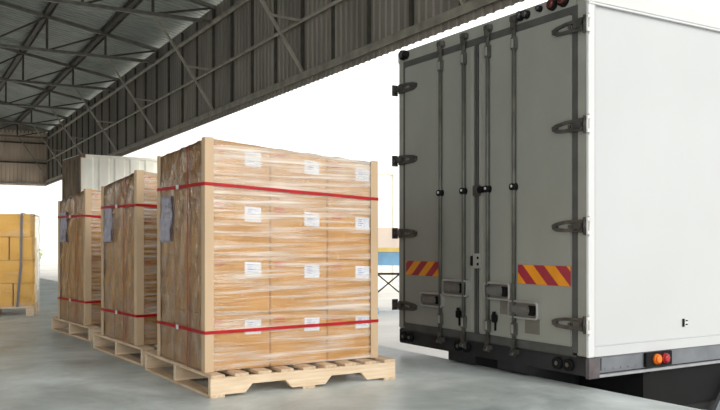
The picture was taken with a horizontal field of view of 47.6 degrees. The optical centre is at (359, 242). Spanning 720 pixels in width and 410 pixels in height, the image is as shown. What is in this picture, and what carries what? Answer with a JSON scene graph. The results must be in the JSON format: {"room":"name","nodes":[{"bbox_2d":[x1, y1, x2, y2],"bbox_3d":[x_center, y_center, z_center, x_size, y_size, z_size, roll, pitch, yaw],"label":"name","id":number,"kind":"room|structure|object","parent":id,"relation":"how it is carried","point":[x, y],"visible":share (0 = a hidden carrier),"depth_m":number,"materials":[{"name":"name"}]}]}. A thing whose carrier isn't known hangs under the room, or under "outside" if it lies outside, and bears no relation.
{"room":"distribution center","nodes":[
{"label":"distribution center","id":0,"kind":"room"},
{"bbox_2d":[0,122,46,185],"bbox_3d":[-32.383,-6.833,47.727,26.500,6.191,0.160,0,0,-29],"label":"wall","id":1,"kind":"structure","parent":0,"point":[17,166],"depth_m":53.50,"materials":[{"name":"metal"}]},
{"bbox_2d":[0,0,222,129],"bbox_3d":[-18.071,-8.716,22.413,26.950,2.552,58.800,0,0,-29],"label":"ceiling","id":2,"kind":"structure","parent":0,"point":[144,29],"depth_m":32.35,"materials":[{"name":"grey metal"}]},
{"bbox_2d":[44,0,524,184],"bbox_3d":[-7.521,-5.547,30.489,0.214,3.520,54.500,0,0,-29],"label":"wall","id":3,"kind":"structure","parent":0,"point":[249,61],"depth_m":23.30,"materials":[{"name":"metal"}]},
{"bbox_2d":[0,119,49,179],"bbox_3d":[-31.773,-6.888,46.647,26.522,5.738,0.100,0,0,-29],"label":"roof truss","id":4,"kind":"object","parent":3,"relation":"attached to","point":[38,128],"visible":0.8,"depth_m":52.49,"materials":[{"name":"metal"}]},
{"bbox_2d":[0,100,66,166],"bbox_3d":[-28.619,-6.888,41.056,26.522,5.738,0.100,0,0,-29],"label":"roof truss","id":5,"kind":"object","parent":3,"relation":"attached to","point":[28,108],"visible":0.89,"depth_m":46.79,"materials":[{"name":"metal"}]},
{"bbox_2d":[0,77,89,153],"bbox_3d":[-25.464,-6.888,35.464,26.522,5.738,0.100,0,0,-29],"label":"roof truss","id":6,"kind":"object","parent":3,"relation":"attached to","point":[23,84],"visible":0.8,"depth_m":41.03,"materials":[{"name":"metal"}]},
{"bbox_2d":[0,47,118,150],"bbox_3d":[-22.309,-6.888,29.873,26.522,5.738,0.100,0,0,-29],"label":"roof truss","id":7,"kind":"object","parent":3,"relation":"attached to","point":[3,48],"visible":0.94,"depth_m":35.27,"materials":[{"name":"metal"}]},
{"bbox_2d":[0,0,158,134],"bbox_3d":[-19.154,-6.888,24.282,26.522,5.738,0.100,0,0,-29],"label":"roof truss","id":8,"kind":"object","parent":3,"relation":"attached to","point":[151,49],"visible":0.95,"depth_m":29.50,"materials":[{"name":"metal"}]},
{"bbox_2d":[39,0,216,110],"bbox_3d":[-15.999,-6.888,18.690,26.522,5.738,0.100,0,0,-29],"label":"roof truss","id":9,"kind":"object","parent":3,"relation":"attached to","point":[209,6],"visible":0.93,"depth_m":24.47,"materials":[{"name":"metal"}]},
{"bbox_2d":[260,0,303,73],"bbox_3d":[-12.845,-6.888,13.099,26.522,5.738,0.100,0,0,-29],"label":"roof truss","id":10,"kind":"object","parent":3,"relation":"attached to","point":[271,16],"visible":1,"depth_m":19.30,"materials":[{"name":"metal"}]},
{"bbox_2d":[0,278,700,409],"bbox_3d":[-18.505,1.513,19.125,22.564,1.000,63.500,0,0,-29],"label":"floor","id":11,"kind":"structure","parent":0,"point":[42,367],"depth_m":5.73,"materials":[{"name":"concrete"}]},
{"bbox_2d":[0,302,38,315],"bbox_3d":[-5.149,0.946,11.494,1.100,0.135,0.950,0,0,-17],"label":"wooden pallet","id":12,"kind":"object","parent":11,"relation":"on","point":[30,310],"visible":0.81,"depth_m":11.19,"materials":[{"name":"brown wood"}]},
{"bbox_2d":[0,283,13,306],"bbox_3d":[-4.941,0.721,11.312,0.271,0.314,0.440,0,0,-17],"label":"carton","id":13,"kind":"object","parent":12,"relation":"on","point":[6,289],"visible":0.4,"depth_m":11.12,"materials":[{"name":"cardboard"}]},
{"bbox_2d":[0,213,39,304],"bbox_3d":[-5.076,0.241,11.511,0.985,1.270,0.935,0,0,-17],"label":"film","id":14,"kind":"object","parent":12,"relation":"on","point":[37,299],"visible":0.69,"depth_m":11.70,"materials":[{"name":"clear plastic"}]},
{"bbox_2d":[16,213,24,306],"bbox_3d":[-4.795,0.239,11.600,0.090,1.287,0.956,0,0,-17],"label":"strap","id":15,"kind":"object","parent":14,"relation":"attached to","point":[21,220],"visible":0.6,"depth_m":11.15,"materials":[{"name":"plastic"}]},
{"bbox_2d":[14,282,34,305],"bbox_3d":[-4.686,0.721,11.391,0.236,0.314,0.440,0,0,-17],"label":"carton","id":16,"kind":"object","parent":12,"relation":"on","point":[27,290],"visible":0.76,"depth_m":11.19,"materials":[{"name":"cardboard"}]},
{"bbox_2d":[0,260,34,282],"bbox_3d":[-4.791,0.404,11.359,0.466,0.314,0.440,0,0,-17],"label":"carton","id":17,"kind":"object","parent":16,"relation":"on","point":[9,269],"visible":0.94,"depth_m":11.16,"materials":[{"name":"cardboard"}]},
{"bbox_2d":[0,237,9,259],"bbox_3d":[-4.994,0.086,11.296,0.281,0.314,0.440,0,0,-17],"label":"carton","id":18,"kind":"object","parent":17,"relation":"on","point":[4,241],"visible":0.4,"depth_m":11.12,"materials":[{"name":"cardboard"}]},
{"bbox_2d":[10,237,33,259],"bbox_3d":[-4.714,0.086,11.383,0.276,0.314,0.440,0,0,-17],"label":"carton","id":19,"kind":"object","parent":17,"relation":"on","point":[28,242],"visible":0.97,"depth_m":11.18,"materials":[{"name":"cardboard"}]},
{"bbox_2d":[0,214,32,236],"bbox_3d":[-4.826,-0.231,11.348,0.471,0.314,0.440,0,0,-17],"label":"carton","id":20,"kind":"object","parent":19,"relation":"on","point":[9,223],"visible":0.98,"depth_m":11.15,"materials":[{"name":"cardboard"}]},
{"bbox_3d":[-4.818,0.720,11.821,0.236,0.314,0.440,0,0,-17],"label":"carton","id":21,"kind":"object","parent":12,"relation":"on","visible":0},
{"bbox_3d":[-4.924,0.403,11.789,0.466,0.314,0.440,0,0,-17],"label":"carton","id":22,"kind":"object","parent":21,"relation":"on","visible":0},
{"bbox_2d":[34,237,36,258],"bbox_3d":[-4.847,0.086,11.812,0.276,0.314,0.440,0,0,-17],"label":"carton","id":23,"kind":"object","parent":22,"relation":"on","point":[34,237],"visible":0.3,"depth_m":11.80,"materials":[{"name":"beige cardboard"}]},
{"bbox_2d":[32,215,34,236],"bbox_3d":[-4.959,-0.231,11.778,0.471,0.314,0.440,0,0,-17],"label":"carton","id":24,"kind":"object","parent":23,"relation":"on","point":[32,215],"visible":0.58,"depth_m":11.76,"materials":[{"name":"yellow cardboard"}]},
{"bbox_2d":[51,316,100,341],"bbox_3d":[-2.580,0.938,9.307,1.445,0.150,1.413,0,0,-36],"label":"wooden pallet","id":25,"kind":"object","parent":11,"relation":"on","point":[57,324],"visible":0.14,"depth_m":8.90,"materials":[{"name":"brown wood"}]},
{"bbox_2d":[58,201,59,318],"bbox_3d":[-3.389,0.197,9.259,0.062,1.330,0.062,0,0,-36],"label":"post","id":26,"kind":"object","parent":25,"relation":"on","point":[58,201],"visible":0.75,"depth_m":9.22,"materials":[{"name":"beige wood"}]},
{"bbox_2d":[60,288,68,319],"bbox_3d":[-3.125,0.684,9.270,0.464,0.353,0.318,0,0,-36],"label":"carton","id":27,"kind":"object","parent":25,"relation":"on","point":[65,314],"visible":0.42,"depth_m":9.13,"materials":[{"name":"brown cardboard"}]},
{"bbox_2d":[60,258,68,288],"bbox_3d":[-3.125,0.356,9.270,0.464,0.366,0.318,0,0,-36],"label":"carton","id":28,"kind":"object","parent":27,"relation":"on","point":[64,267],"visible":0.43,"depth_m":9.13,"materials":[{"name":"brown cardboard"}]},
{"bbox_2d":[60,228,68,259],"bbox_3d":[-3.125,0.028,9.270,0.464,0.379,0.318,0,0,-36],"label":"carton","id":29,"kind":"object","parent":28,"relation":"on","point":[67,235],"visible":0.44,"depth_m":9.10,"materials":[{"name":"brown cardboard"}]},
{"bbox_2d":[60,198,68,228],"bbox_3d":[-3.125,-0.300,9.270,0.464,0.392,0.318,0,0,-36],"label":"carton","id":30,"kind":"object","parent":29,"relation":"on","point":[64,202],"visible":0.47,"depth_m":9.07,"materials":[{"name":"brown cardboard"}]},
{"bbox_2d":[69,289,77,321],"bbox_3d":[-2.937,0.680,9.009,0.464,0.360,0.318,0,0,-36],"label":"carton","id":31,"kind":"object","parent":25,"relation":"on","point":[71,291],"visible":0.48,"depth_m":8.88,"materials":[{"name":"brown cardboard"}]},
{"bbox_2d":[69,257,77,289],"bbox_3d":[-2.937,0.346,9.009,0.464,0.373,0.318,0,0,-36],"label":"carton","id":32,"kind":"object","parent":31,"relation":"on","point":[71,259],"visible":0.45,"depth_m":8.86,"materials":[{"name":"brown cardboard"}]},
{"bbox_2d":[69,226,77,258],"bbox_3d":[-2.937,0.011,9.009,0.464,0.386,0.318,0,0,-36],"label":"carton","id":33,"kind":"object","parent":32,"relation":"on","point":[71,255],"visible":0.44,"depth_m":8.86,"materials":[{"name":"brown cardboard"}]},
{"bbox_2d":[69,194,77,227],"bbox_3d":[-2.937,-0.324,9.009,0.464,0.399,0.318,0,0,-36],"label":"carton","id":34,"kind":"object","parent":33,"relation":"on","point":[73,198],"visible":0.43,"depth_m":8.88,"materials":[{"name":"brown cardboard"}]},
{"bbox_2d":[60,190,100,322],"bbox_3d":[-2.589,0.159,9.260,1.368,1.401,0.997,0,0,-36],"label":"film","id":35,"kind":"object","parent":25,"relation":"on","point":[63,221],"visible":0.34,"depth_m":8.95,"materials":[{"name":"plastic"}]},
{"bbox_2d":[75,193,77,322],"bbox_3d":[-2.478,0.185,9.111,1.378,1.416,0.017,0,0,-36],"label":"strap","id":36,"kind":"object","parent":35,"relation":"attached to","point":[77,193],"visible":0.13,"depth_m":8.71,"materials":[{"name":"red plastic"}]},
{"bbox_2d":[58,215,100,217],"bbox_3d":[-2.590,-0.241,9.259,1.378,0.111,1.004,0,0,-36],"label":"strap","id":37,"kind":"object","parent":35,"relation":"attached to","point":[69,216],"visible":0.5,"depth_m":8.60,"materials":[{"name":"plastic"}]},
{"bbox_2d":[58,297,100,303],"bbox_3d":[-2.590,0.621,9.259,1.378,0.044,1.004,0,0,-36],"label":"strap","id":38,"kind":"object","parent":35,"relation":"attached to","point":[69,299],"visible":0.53,"depth_m":8.61,"materials":[{"name":"plastic"}]},
{"bbox_2d":[84,188,90,324],"bbox_3d":[-2.841,0.152,8.501,0.062,1.420,0.062,0,0,-36],"label":"post","id":39,"kind":"object","parent":25,"relation":"on","point":[87,192],"visible":1,"depth_m":8.47,"materials":[{"name":"beige cardboard"}]},
{"bbox_2d":[78,289,100,324],"bbox_3d":[-2.748,0.675,8.748,0.464,0.369,0.322,0,0,-36],"label":"carton","id":40,"kind":"object","parent":25,"relation":"on","point":[95,307],"visible":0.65,"depth_m":8.56,"materials":[{"name":"cardboard"}]},
{"bbox_2d":[78,256,100,290],"bbox_3d":[-2.748,0.334,8.748,0.464,0.382,0.322,0,0,-36],"label":"carton","id":41,"kind":"object","parent":40,"relation":"on","point":[95,261],"visible":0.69,"depth_m":8.56,"materials":[{"name":"cardboard"}]},
{"bbox_2d":[78,223,100,257],"bbox_3d":[-2.748,-0.007,8.748,0.464,0.396,0.322,0,0,-36],"label":"carton","id":42,"kind":"object","parent":41,"relation":"on","point":[95,229],"visible":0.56,"depth_m":8.56,"materials":[{"name":"cardboard"}]},
{"bbox_2d":[78,190,100,225],"bbox_3d":[-2.748,-0.348,8.748,0.464,0.409,0.322,0,0,-36],"label":"carton","id":43,"kind":"object","parent":42,"relation":"on","point":[95,197],"visible":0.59,"depth_m":8.56,"materials":[{"name":"cardboard"}]},
{"bbox_2d":[93,332,156,365],"bbox_3d":[-1.566,0.938,7.634,1.445,0.150,1.413,0,0,-34],"label":"wooden pallet","id":44,"kind":"object","parent":11,"relation":"on","point":[122,350],"visible":0.17,"depth_m":7.25,"materials":[{"name":"brown wood"}]},
{"bbox_2d":[101,186,103,334],"bbox_3d":[-2.376,0.170,7.612,0.062,1.385,0.062,0,0,-34],"label":"post","id":45,"kind":"object","parent":44,"relation":"on","point":[102,187],"visible":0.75,"depth_m":7.58,"materials":[{"name":"beige wood"}]},
{"bbox_2d":[104,297,114,336],"bbox_3d":[-2.112,0.677,7.614,0.464,0.366,0.318,0,0,-34],"label":"carton","id":46,"kind":"object","parent":44,"relation":"on","point":[111,320],"visible":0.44,"depth_m":7.47,"materials":[{"name":"brown cardboard"}]},
{"bbox_2d":[104,259,114,297],"bbox_3d":[-2.112,0.337,7.614,0.464,0.378,0.318,0,0,-34],"label":"carton","id":47,"kind":"object","parent":46,"relation":"on","point":[106,266],"visible":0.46,"depth_m":7.47,"materials":[{"name":"brown cardboard"}]},
{"bbox_2d":[104,221,114,260],"bbox_3d":[-2.112,-0.004,7.614,0.464,0.391,0.318,0,0,-34],"label":"carton","id":48,"kind":"object","parent":47,"relation":"on","point":[111,245],"visible":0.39,"depth_m":7.42,"materials":[{"name":"brown cardboard"}]},
{"bbox_2d":[104,183,114,221],"bbox_3d":[-2.112,-0.345,7.614,0.464,0.404,0.318,0,0,-34],"label":"carton","id":49,"kind":"object","parent":48,"relation":"on","point":[110,190],"visible":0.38,"depth_m":7.45,"materials":[{"name":"brown cardboard"}]},
{"bbox_2d":[115,298,125,340],"bbox_3d":[-1.933,0.674,7.348,0.464,0.372,0.318,0,0,-34],"label":"carton","id":50,"kind":"object","parent":44,"relation":"on","point":[120,301],"visible":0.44,"depth_m":7.21,"materials":[{"name":"brown cardboard"}]},
{"bbox_2d":[115,258,125,299],"bbox_3d":[-1.933,0.328,7.348,0.464,0.385,0.318,0,0,-34],"label":"carton","id":51,"kind":"object","parent":50,"relation":"on","point":[118,291],"visible":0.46,"depth_m":7.21,"materials":[{"name":"brown cardboard"}]},
{"bbox_2d":[115,218,125,259],"bbox_3d":[-1.933,-0.019,7.348,0.464,0.398,0.318,0,0,-34],"label":"carton","id":52,"kind":"object","parent":51,"relation":"on","point":[118,242],"visible":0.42,"depth_m":7.21,"materials":[{"name":"brown cardboard"}]},
{"bbox_2d":[115,178,125,220],"bbox_3d":[-1.933,-0.366,7.348,0.464,0.410,0.318,0,0,-34],"label":"carton","id":53,"kind":"object","parent":52,"relation":"on","point":[117,194],"visible":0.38,"depth_m":7.23,"materials":[{"name":"brown cardboard"}]},
{"bbox_2d":[103,172,156,343],"bbox_3d":[-1.577,0.136,7.587,1.368,1.446,0.997,0,0,-34],"label":"film","id":54,"kind":"object","parent":44,"relation":"on","point":[108,220],"visible":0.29,"depth_m":7.28,"materials":[{"name":"plastic"}]},
{"bbox_2d":[123,176,126,341],"bbox_3d":[-1.471,0.161,7.436,1.378,1.464,0.017,0,0,-34],"label":"strap","id":55,"kind":"object","parent":54,"relation":"attached to","point":[125,176],"visible":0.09,"depth_m":7.06,"materials":[{"name":"red plastic"}]},
{"bbox_2d":[101,308,156,317],"bbox_3d":[-1.578,0.613,7.587,1.378,0.045,1.004,0,0,-34],"label":"strap","id":56,"kind":"object","parent":54,"relation":"attached to","point":[102,309],"visible":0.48,"depth_m":6.94,"materials":[{"name":"plastic"}]},
{"bbox_2d":[101,203,156,208],"bbox_3d":[-1.578,-0.276,7.587,1.378,0.114,1.004,0,0,-34],"label":"strap","id":57,"kind":"object","parent":54,"relation":"attached to","point":[136,204],"visible":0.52,"depth_m":6.94,"materials":[{"name":"plastic"}]},
{"bbox_2d":[134,170,143,345],"bbox_3d":[-1.853,0.130,6.837,0.062,1.465,0.062,0,0,-34],"label":"post","id":58,"kind":"object","parent":44,"relation":"on","point":[138,174],"visible":1,"depth_m":6.81,"materials":[{"name":"beige cardboard"}]},
{"bbox_2d":[126,299,156,344],"bbox_3d":[-1.752,0.669,7.081,0.464,0.381,0.322,0,0,-34],"label":"carton","id":59,"kind":"object","parent":44,"relation":"on","point":[150,323],"visible":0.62,"depth_m":6.89,"materials":[{"name":"cardboard"}]},
{"bbox_2d":[126,257,156,300],"bbox_3d":[-1.752,0.317,7.081,0.464,0.394,0.322,0,0,-34],"label":"carton","id":60,"kind":"object","parent":59,"relation":"on","point":[150,265],"visible":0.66,"depth_m":6.89,"materials":[{"name":"cardboard"}]},
{"bbox_2d":[126,215,156,258],"bbox_3d":[-1.752,-0.036,7.081,0.464,0.407,0.322,0,0,-34],"label":"carton","id":61,"kind":"object","parent":60,"relation":"on","point":[150,222],"visible":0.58,"depth_m":6.89,"materials":[{"name":"cardboard"}]},
{"bbox_2d":[126,172,156,217],"bbox_3d":[-1.752,-0.389,7.081,0.464,0.420,0.322,0,0,-34],"label":"carton","id":62,"kind":"object","parent":61,"relation":"on","point":[150,187],"visible":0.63,"depth_m":6.89,"materials":[{"name":"cardboard"}]},
{"bbox_2d":[145,350,394,398],"bbox_3d":[-0.722,0.938,6.253,1.445,0.150,1.413,0,0,-32],"label":"wooden pallet","id":63,"kind":"object","parent":11,"relation":"on","point":[308,376],"visible":0.57,"depth_m":5.71,"materials":[{"name":"brown wood"}]},
{"bbox_2d":[157,156,161,355],"bbox_3d":[-1.508,0.102,6.225,0.062,1.520,0.062,0,0,-32],"label":"post","id":64,"kind":"object","parent":63,"relation":"on","point":[158,157],"visible":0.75,"depth_m":6.21,"materials":[{"name":"brown wood"}]},
{"bbox_2d":[161,305,175,359],"bbox_3d":[-1.244,0.662,6.217,0.464,0.397,0.318,0,0,-32],"label":"carton","id":65,"kind":"object","parent":63,"relation":"on","point":[164,314],"visible":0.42,"depth_m":6.07,"materials":[{"name":"brown cardboard"}]},
{"bbox_2d":[161,254,174,306],"bbox_3d":[-1.244,0.290,6.217,0.464,0.408,0.318,0,0,-32],"label":"carton","id":66,"kind":"object","parent":65,"relation":"on","point":[166,300],"visible":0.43,"depth_m":6.07,"materials":[{"name":"brown cardboard"}]},
{"bbox_2d":[161,204,174,255],"bbox_3d":[-1.244,-0.082,6.217,0.464,0.418,0.318,0,0,-32],"label":"carton","id":67,"kind":"object","parent":66,"relation":"on","point":[172,243],"visible":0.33,"depth_m":6.01,"materials":[{"name":"brown cardboard"}]},
{"bbox_2d":[161,152,174,206],"bbox_3d":[-1.244,-0.454,6.217,0.464,0.428,0.318,0,0,-32],"label":"carton","id":68,"kind":"object","parent":67,"relation":"on","point":[167,165],"visible":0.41,"depth_m":6.07,"materials":[{"name":"brown cardboard"}]},
{"bbox_2d":[175,309,192,364],"bbox_3d":[-1.075,0.672,5.944,0.464,0.377,0.318,0,0,-32],"label":"carton","id":69,"kind":"object","parent":63,"relation":"on","point":[180,322],"visible":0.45,"depth_m":5.81,"materials":[{"name":"brown cardboard"}]},
{"bbox_2d":[175,254,190,310],"bbox_3d":[-1.075,0.285,5.944,0.464,0.411,0.318,0,0,-32],"label":"carton","id":70,"kind":"object","parent":69,"relation":"on","point":[180,304],"visible":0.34,"depth_m":5.83,"materials":[{"name":"brown cardboard"}]},
{"bbox_2d":[175,201,189,255],"bbox_3d":[-1.075,-0.089,5.944,0.464,0.421,0.318,0,0,-32],"label":"carton","id":71,"kind":"object","parent":70,"relation":"on","point":[184,246],"visible":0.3,"depth_m":5.81,"materials":[{"name":"brown cardboard"}]},
{"bbox_2d":[175,146,189,202],"bbox_3d":[-1.075,-0.464,5.944,0.464,0.432,0.318,0,0,-32],"label":"carton","id":72,"kind":"object","parent":71,"relation":"on","point":[184,152],"visible":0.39,"depth_m":5.81,"materials":[{"name":"brown cardboard"}]},
{"bbox_2d":[202,137,213,372],"bbox_3d":[-1.014,0.082,5.429,0.062,1.560,0.062,0,0,-32],"label":"post","id":73,"kind":"object","parent":63,"relation":"on","point":[207,142],"visible":1,"depth_m":5.40,"materials":[{"name":"beige wood"}]},
{"bbox_2d":[190,312,268,370],"bbox_3d":[-0.905,0.670,5.670,0.464,0.380,0.322,0,0,-32],"label":"carton","id":74,"kind":"object","parent":63,"relation":"on","point":[239,350],"visible":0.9,"depth_m":5.55,"materials":[{"name":"cardboard"}]},
{"bbox_2d":[190,253,268,313],"bbox_3d":[-0.905,0.279,5.670,0.464,0.417,0.322,0,0,-32],"label":"carton","id":75,"kind":"object","parent":74,"relation":"on","point":[233,292],"visible":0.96,"depth_m":5.55,"materials":[{"name":"cardboard"}]},
{"bbox_2d":[190,197,268,256],"bbox_3d":[-0.905,-0.099,5.670,0.464,0.427,0.322,0,0,-32],"label":"carton","id":76,"kind":"object","parent":75,"relation":"on","point":[234,234],"visible":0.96,"depth_m":5.55,"materials":[{"name":"cardboard"}]},
{"bbox_2d":[190,139,268,200],"bbox_3d":[-0.905,-0.476,5.670,0.464,0.438,0.322,0,0,-32],"label":"carton","id":77,"kind":"object","parent":76,"relation":"on","point":[234,171],"visible":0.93,"depth_m":5.55,"materials":[{"name":"cardboard"}]},
{"bbox_2d":[160,140,370,369],"bbox_3d":[-0.710,0.088,6.169,1.368,1.541,0.997,0,0,-32],"label":"film","id":78,"kind":"object","parent":63,"relation":"on","point":[167,214],"visible":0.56,"depth_m":5.82,"materials":[{"name":"plastic"}]},
{"bbox_2d":[187,145,188,366],"bbox_3d":[-0.611,0.108,6.013,1.378,1.570,0.017,0,0,-32],"label":"strap","id":79,"kind":"object","parent":78,"relation":"attached to","point":[188,145],"visible":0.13,"depth_m":5.65,"materials":[{"name":"red plastic"}]},
{"bbox_2d":[157,319,378,334],"bbox_3d":[-0.712,0.597,6.168,1.378,0.046,1.004,0,0,-32],"label":"strap","id":80,"kind":"object","parent":78,"relation":"attached to","point":[176,326],"visible":0.67,"depth_m":5.72,"materials":[{"name":"plastic"}]},
{"bbox_2d":[157,182,378,200],"bbox_3d":[-0.712,-0.351,6.168,1.378,0.120,1.004,0,0,-32],"label":"strap","id":81,"kind":"object","parent":78,"relation":"attached to","point":[199,183],"visible":0.66,"depth_m":5.72,"materials":[{"name":"plastic"}]},
{"bbox_2d":[268,310,326,365],"bbox_3d":[-0.514,0.674,5.912,0.454,0.372,0.322,0,0,-32],"label":"carton","id":82,"kind":"object","parent":63,"relation":"on","point":[292,343],"visible":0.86,"depth_m":5.77,"materials":[{"name":"cardboard"}]},
{"bbox_2d":[269,257,326,311],"bbox_3d":[-0.514,0.295,5.912,0.454,0.400,0.322,0,0,-32],"label":"carton","id":83,"kind":"object","parent":82,"relation":"on","point":[300,286],"visible":0.84,"depth_m":5.77,"materials":[{"name":"cardboard"}]},
{"bbox_2d":[269,203,326,258],"bbox_3d":[-0.514,-0.075,5.912,0.454,0.411,0.322,0,0,-32],"label":"carton","id":84,"kind":"object","parent":83,"relation":"on","point":[289,237],"visible":0.87,"depth_m":5.77,"materials":[{"name":"cardboard"}]},
{"bbox_2d":[269,149,326,207],"bbox_3d":[-0.514,-0.445,5.912,0.454,0.421,0.322,0,0,-32],"label":"carton","id":85,"kind":"object","parent":84,"relation":"on","point":[275,169],"visible":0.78,"depth_m":5.78,"materials":[{"name":"cardboard"}]},
{"bbox_2d":[324,309,370,360],"bbox_3d":[-0.148,0.678,6.139,0.404,0.365,0.322,0,0,-32],"label":"carton","id":86,"kind":"object","parent":63,"relation":"on","point":[356,342],"visible":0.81,"depth_m":5.99,"materials":[{"name":"cardboard"}]},
{"bbox_2d":[326,259,370,309],"bbox_3d":[-0.148,0.310,6.139,0.404,0.384,0.322,0,0,-32],"label":"carton","id":87,"kind":"object","parent":86,"relation":"on","point":[352,277],"visible":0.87,"depth_m":5.99,"materials":[{"name":"cardboard"}]},
{"bbox_2d":[326,208,370,260],"bbox_3d":[-0.148,-0.053,6.139,0.404,0.393,0.322,0,0,-32],"label":"carton","id":88,"kind":"object","parent":87,"relation":"on","point":[346,238],"visible":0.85,"depth_m":5.99,"materials":[{"name":"cardboard"}]},
{"bbox_2d":[326,157,370,211],"bbox_3d":[-0.148,-0.415,6.139,0.404,0.403,0.322,0,0,-32],"label":"carton","id":89,"kind":"object","parent":88,"relation":"on","point":[359,180],"visible":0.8,"depth_m":6.00,"materials":[{"name":"cardboard"}]},
{"bbox_2d":[371,161,377,357],"bbox_3d":[0.092,0.127,6.116,0.062,1.470,0.062,0,0,-32],"label":"post","id":90,"kind":"object","parent":63,"relation":"on","point":[374,164],"visible":1,"depth_m":6.09,"materials":[{"name":"beige cardboard"}]},
{"label":"outside","id":91,"kind":"structure","parent":0,"visible":0},
{"bbox_2d":[38,263,447,358],"bbox_3d":[-12.066,2.164,62.084,200.000,0.298,200.000,0,0,-29],"label":"ground","id":92,"kind":"structure","parent":91,"point":[388,324],"depth_m":21.01,"materials":[{"name":"concrete"}]},
{"bbox_2d":[0,137,236,262],"bbox_3d":[-42.834,-4.487,77.952,62.000,13.000,10.120,0,0,-29],"label":"warehouse building","id":93,"kind":"structure","parent":92,"relation":"on","point":[42,201],"depth_m":79.26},
{"bbox_2d":[378,265,395,287],"bbox_3d":[-4.771,0.770,33.336,13.730,2.491,2.450,0,0,-34],"label":"shipping container","id":94,"kind":"object","parent":92,"relation":"on","point":[381,268],"visible":0.04,"depth_m":35.94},
{"bbox_2d":[62,154,395,227],"bbox_3d":[-4.771,-1.787,33.336,13.730,2.606,2.450,0,0,-34],"label":"shipping container","id":95,"kind":"object","parent":94,"relation":"on","point":[80,172],"visible":0.25,"depth_m":29.52,"materials":[{"name":"white metal"}]},
{"bbox_2d":[378,228,398,313],"bbox_3d":[-0.846,0.788,23.698,5.400,2.450,1.460,0,0,0],"label":"stand","id":96,"kind":"object","parent":92,"relation":"on","point":[388,248],"visible":0.06,"depth_m":23.08,"materials":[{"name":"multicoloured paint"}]},
{"bbox_2d":[392,0,719,409],"bbox_3d":[4.378,0.125,8.635,8.135,3.773,2.454,0,0,-31],"label":"box truck","id":97,"kind":"object","parent":92,"relation":"on","point":[558,161],"visible":0.98,"depth_m":6.10,"materials":[{"name":"paint"}]},
{"bbox_2d":[398,50,405,59],"bbox_3d":[0.383,-1.715,7.468,0.052,0.093,0.093,0,0,-29],"label":"marker lamp","id":98,"kind":"object","parent":97,"relation":"attached to","point":[402,54],"depth_m":7.44,"materials":[{"name":"black plastic"}]},
{"bbox_2d":[402,51,408,58],"bbox_3d":[0.409,-1.708,7.425,0.052,0.080,0.080,0,0,-29],"label":"marker lamp","id":99,"kind":"object","parent":97,"relation":"attached to","point":[405,54],"depth_m":7.40,"materials":[{"name":"black plastic"}]},
{"bbox_2d":[515,11,523,20],"bbox_3d":[1.197,-1.705,6.137,0.052,0.075,0.075,0,0,-29],"label":"marker lamp","id":100,"kind":"object","parent":97,"relation":"on","point":[519,14],"depth_m":6.12,"materials":[{"name":"black plastic"}]},
{"bbox_2d":[521,10,529,18],"bbox_3d":[1.231,-1.700,6.082,0.052,0.066,0.066,0,0,-29],"label":"marker lamp","id":101,"kind":"object","parent":97,"relation":"on","point":[525,14],"depth_m":6.07,"materials":[{"name":"black plastic"}]},
{"bbox_2d":[535,5,542,11],"bbox_3d":[1.303,-1.710,5.964,0.051,0.049,0.049,0,0,-29],"label":"marker lamp","id":102,"kind":"object","parent":97,"relation":"attached to","point":[538,8],"depth_m":5.95,"materials":[{"name":"black plastic"}]},
{"bbox_2d":[546,0,556,10],"bbox_3d":[1.371,-1.708,5.853,0.052,0.088,0.088,0,0,-29],"label":"marker lamp","id":103,"kind":"object","parent":97,"relation":"on","point":[551,5],"depth_m":5.83,"materials":[{"name":"red plastic"}]},
{"bbox_2d":[557,0,568,6],"bbox_3d":[1.427,-1.713,5.762,0.052,0.097,0.097,0,0,-29],"label":"marker lamp","id":104,"kind":"object","parent":97,"relation":"on","point":[560,3],"depth_m":5.75,"materials":[{"name":"red plastic"}]},
{"bbox_2d":[653,354,661,363],"bbox_3d":[2.164,0.848,5.915,0.079,0.079,0.036,0,0,-31],"label":"lamp","id":105,"kind":"object","parent":97,"relation":"on","point":[657,358],"depth_m":5.90,"materials":[{"name":"orange plastic"}]},
{"bbox_2d":[662,353,669,362],"bbox_3d":[2.241,0.848,5.962,0.079,0.079,0.036,0,0,-31],"label":"lamp","id":106,"kind":"object","parent":97,"relation":"on","point":[665,356],"depth_m":5.95,"materials":[{"name":"red plastic"}]},
{"bbox_3d":[-9.690,-6.888,7.507,26.522,5.738,0.100,0,0,-29],"label":"roof truss","id":107,"kind":"object","parent":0,"visible":0},
{"bbox_2d":[0,2,59,91],"bbox_3d":[-9.986,-8.066,26.917,0.220,0.230,58.300,0,0,-29],"label":"roof purlin","id":108,"kind":"structure","parent":107,"relation":"attached to","point":[51,7],"depth_m":32.04,"materials":[{"name":"metal"}]},
{"bbox_2d":[15,0,143,125],"bbox_3d":[-8.227,-7.693,27.910,0.220,0.230,58.300,0,0,-29],"label":"roof purlin","id":109,"kind":"structure","parent":107,"relation":"attached to","point":[119,17],"depth_m":32.35,"materials":[{"name":"metal"}]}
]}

